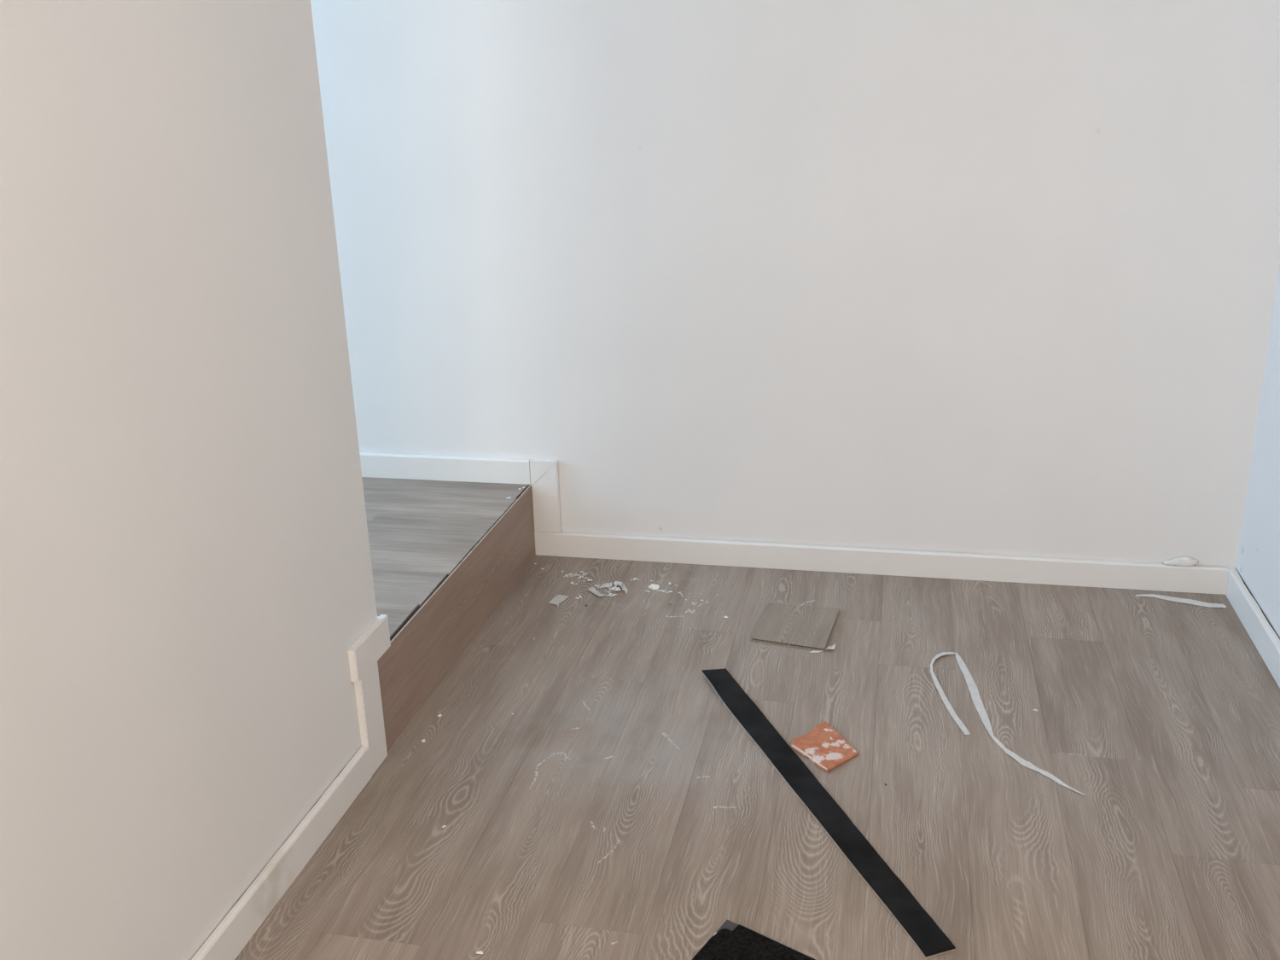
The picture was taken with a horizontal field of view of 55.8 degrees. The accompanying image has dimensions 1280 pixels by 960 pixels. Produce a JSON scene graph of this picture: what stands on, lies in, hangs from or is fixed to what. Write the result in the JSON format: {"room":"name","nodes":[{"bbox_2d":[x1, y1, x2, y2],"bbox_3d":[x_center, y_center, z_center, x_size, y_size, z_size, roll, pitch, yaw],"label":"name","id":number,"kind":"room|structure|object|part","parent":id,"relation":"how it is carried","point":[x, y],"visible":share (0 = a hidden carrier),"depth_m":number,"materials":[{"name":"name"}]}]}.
{"room":"empty room","nodes":[
{"label":"empty room","id":0,"kind":"room"},
{"bbox_2d":[0,0,377,959],"bbox_3d":[-0.804,-0.263,0.738,0.110,2.620,2.437,2,19,12],"label":"wall","id":1,"kind":"structure","parent":0,"point":[187,582],"depth_m":1.51,"materials":[{"name":"paint"}]},
{"bbox_2d":[191,744,372,959],"bbox_3d":[-0.822,1.025,0.617,0.013,0.064,3.272,2,19,12],"label":"baseboard","id":2,"kind":"structure","parent":1,"relation":"attached to","point":[234,932],"depth_m":1.84,"materials":[{"name":"paint"}]},
{"bbox_2d":[347,614,390,682],"bbox_3d":[-0.473,0.294,2.120,0.013,0.061,0.141,2,19,12],"label":"trim","id":3,"kind":"structure","parent":1,"relation":"attached to","point":[363,654],"depth_m":2.10,"materials":[{"name":"paint"}]},
{"bbox_2d":[354,661,387,775],"bbox_3d":[-0.475,0.422,2.138,0.013,0.193,0.072,2,19,12],"label":"trim","id":4,"kind":"structure","parent":1,"relation":"attached to","point":[368,689],"depth_m":2.13,"materials":[{"name":"paint"}]},
{"bbox_2d":[361,477,535,750],"bbox_3d":[-2.082,0.626,1.841,3.001,0.290,3.363,2,19,12],"label":"step","id":5,"kind":"structure","parent":0,"point":[445,555],"depth_m":2.64,"materials":[{"name":"wood"}]},
{"bbox_2d":[234,554,1279,959],"bbox_3d":[0.074,0.985,0.910,1.672,0.100,4.413,2,19,12],"label":"floor","id":6,"kind":"structure","parent":0,"point":[621,810],"depth_m":2.07,"materials":[{"name":"grey laminate"}]},
{"bbox_2d":[547,594,568,606],"bbox_3d":[-0.193,0.282,2.813,0.034,0.002,0.066,5,20,19],"label":"paper scrap","id":7,"kind":"object","parent":6,"relation":"on","point":[558,599],"visible":1,"depth_m":2.82,"materials":[{"name":"white paper"}]},
{"bbox_2d":[587,587,605,597],"bbox_3d":[-0.104,0.265,2.853,0.022,0.004,0.059,-16,24,-36],"label":"paper scrap","id":8,"kind":"object","parent":6,"relation":"on","point":[592,590],"visible":1,"depth_m":2.85,"materials":[{"name":"white paper"}]},
{"bbox_2d":[603,582,611,587],"bbox_3d":[-0.075,0.252,2.888,0.026,0.005,0.017,-11,21,-24],"label":"scrap","id":9,"kind":"object","parent":6,"relation":"on","point":[608,584],"visible":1,"depth_m":2.89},
{"bbox_2d":[609,586,620,590],"bbox_3d":[-0.061,0.259,2.865,0.026,0.004,0.023,-7,20,-16],"label":"scrap","id":10,"kind":"object","parent":6,"relation":"on","point":[614,588],"visible":1,"depth_m":2.87,"materials":[{"name":"white paper"}]},
{"bbox_2d":[613,581,622,587],"bbox_3d":[-0.053,0.249,2.890,0.026,0.006,0.023,11,23,33],"label":"scrap","id":11,"kind":"object","parent":6,"relation":"on","point":[616,583],"visible":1,"depth_m":2.90,"materials":[{"name":"white paper"}]},
{"bbox_2d":[619,582,628,593],"bbox_3d":[-0.040,0.256,2.868,0.013,0.008,0.062,-7,20,-14],"label":"scrap","id":12,"kind":"object","parent":6,"relation":"on","point":[623,586],"visible":1,"depth_m":2.87,"materials":[{"name":"white paper"}]},
{"bbox_2d":[648,583,659,589],"bbox_3d":[0.034,0.252,2.870,0.028,0.009,0.023,2,19,12],"label":"lump","id":13,"kind":"object","parent":6,"relation":"on","point":[652,586],"visible":1,"depth_m":2.86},
{"bbox_2d":[691,919,815,959],"bbox_3d":[0.203,0.685,1.606,0.309,0.005,0.152,13,24,35],"label":"vinyl offcut","id":14,"kind":"object","parent":6,"relation":"on","point":[732,940],"visible":1,"depth_m":1.69,"materials":[{"name":"black plastic"}]},
{"bbox_2d":[750,602,839,651],"bbox_3d":[0.342,0.319,2.654,0.161,0.006,0.208,4,20,17],"label":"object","id":15,"kind":"object","parent":6,"relation":"on","point":[798,626],"visible":1,"depth_m":2.64,"materials":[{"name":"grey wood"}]},
{"bbox_2d":[810,650,823,652],"bbox_3d":[0.372,0.360,2.540,0.031,0.001,0.009,-2,19,-1],"label":"paper scrap","id":16,"kind":"object","parent":6,"relation":"on","point":[812,651],"visible":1,"depth_m":2.54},
{"bbox_2d":[791,721,858,772],"bbox_3d":[0.335,0.480,2.186,0.107,0.007,0.132,-13,22,-30],"label":"shard","id":17,"kind":"object","parent":6,"relation":"on","point":[823,746],"visible":1,"depth_m":2.17,"materials":[{"name":"ceramic"}]},
{"bbox_2d":[701,668,955,958],"bbox_3d":[0.283,0.519,2.068,0.055,0.015,0.874,-7,20,-16],"label":"strip","id":18,"kind":"object","parent":6,"relation":"on","point":[915,921],"visible":1,"depth_m":1.97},
{"bbox_2d":[825,643,835,650],"bbox_3d":[0.402,0.353,2.547,0.013,0.008,0.032,11,22,32],"label":"paper scrap","id":19,"kind":"object","parent":6,"relation":"on","point":[834,645],"visible":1,"depth_m":2.55,"materials":[{"name":"white paper"}]},
{"bbox_2d":[930,651,1085,795],"bbox_3d":[0.644,0.446,2.264,0.116,0.004,0.538,-5,19,-8],"label":"paper strip","id":20,"kind":"object","parent":6,"relation":"on","point":[973,689],"visible":1,"depth_m":2.29,"materials":[{"name":"white paper"}]},
{"bbox_3d":[0.603,0.411,2.369,0.058,0.004,0.332,2,19,9],"label":"short arm","id":21,"kind":"part","parent":20,"relation":"part of","materials":[{"name":"white paper"}]},
{"bbox_2d":[1135,593,1226,608],"bbox_3d":[1.218,0.271,2.723,0.187,0.003,0.023,8,21,25],"label":"paper strip","id":22,"kind":"object","parent":6,"relation":"on","point":[1164,597],"visible":1,"depth_m":2.72,"materials":[{"name":"white paper"}]},
{"bbox_2d":[310,0,1279,567],"bbox_3d":[-0.944,-1.004,2.898,4.852,2.620,0.120,2,19,12],"label":"wall","id":23,"kind":"structure","parent":0,"point":[972,276],"depth_m":2.72,"materials":[{"name":"paint"}]},
{"bbox_2d":[359,452,530,484],"bbox_3d":[-1.739,-0.084,3.329,2.999,0.064,0.013,2,19,12],"label":"baseboard","id":24,"kind":"structure","parent":23,"relation":"attached to","point":[373,465],"depth_m":3.06,"materials":[{"name":"paint"}]},
{"bbox_2d":[529,459,558,486],"bbox_3d":[-0.238,-0.017,3.013,0.070,0.072,0.014,2,19,12],"label":"trim","id":25,"kind":"structure","parent":23,"relation":"attached to","point":[538,468],"depth_m":3.00,"materials":[{"name":"paint"}]},
{"bbox_2d":[531,460,561,533],"bbox_3d":[-0.236,0.041,3.033,0.070,0.190,0.013,2,19,12],"label":"trim","id":26,"kind":"structure","parent":23,"relation":"attached to","point":[546,500],"depth_m":3.03,"materials":[{"name":"paint"}]},
{"bbox_2d":[534,531,1228,594],"bbox_3d":[0.532,0.194,2.913,1.635,0.064,0.013,2,19,12],"label":"baseboard","id":27,"kind":"structure","parent":23,"relation":"attached to","point":[1117,574],"depth_m":2.89,"materials":[{"name":"paint"}]},
{"bbox_2d":[1162,556,1198,566],"bbox_3d":[1.230,0.185,2.751,0.077,0.023,0.014,2,19,12],"label":"plaster wad","id":28,"kind":"object","parent":27,"relation":"on","point":[1181,561],"visible":1,"depth_m":2.75,"materials":[{"name":"white paint"}]},
{"bbox_2d":[1235,263,1279,637],"bbox_3d":[0.916,-0.168,0.315,0.120,2.620,4.413,2,19,12],"label":"wall","id":29,"kind":"structure","parent":0,"point":[1258,561],"depth_m":2.54,"materials":[{"name":"paint"}]},
{"bbox_2d":[1225,566,1279,688],"bbox_3d":[0.891,0.926,0.759,0.017,0.064,4.313,2,19,12],"label":"baseboard","id":30,"kind":"structure","parent":29,"relation":"attached to","point":[1265,639],"depth_m":2.52,"materials":[{"name":"paint"}]}
]}

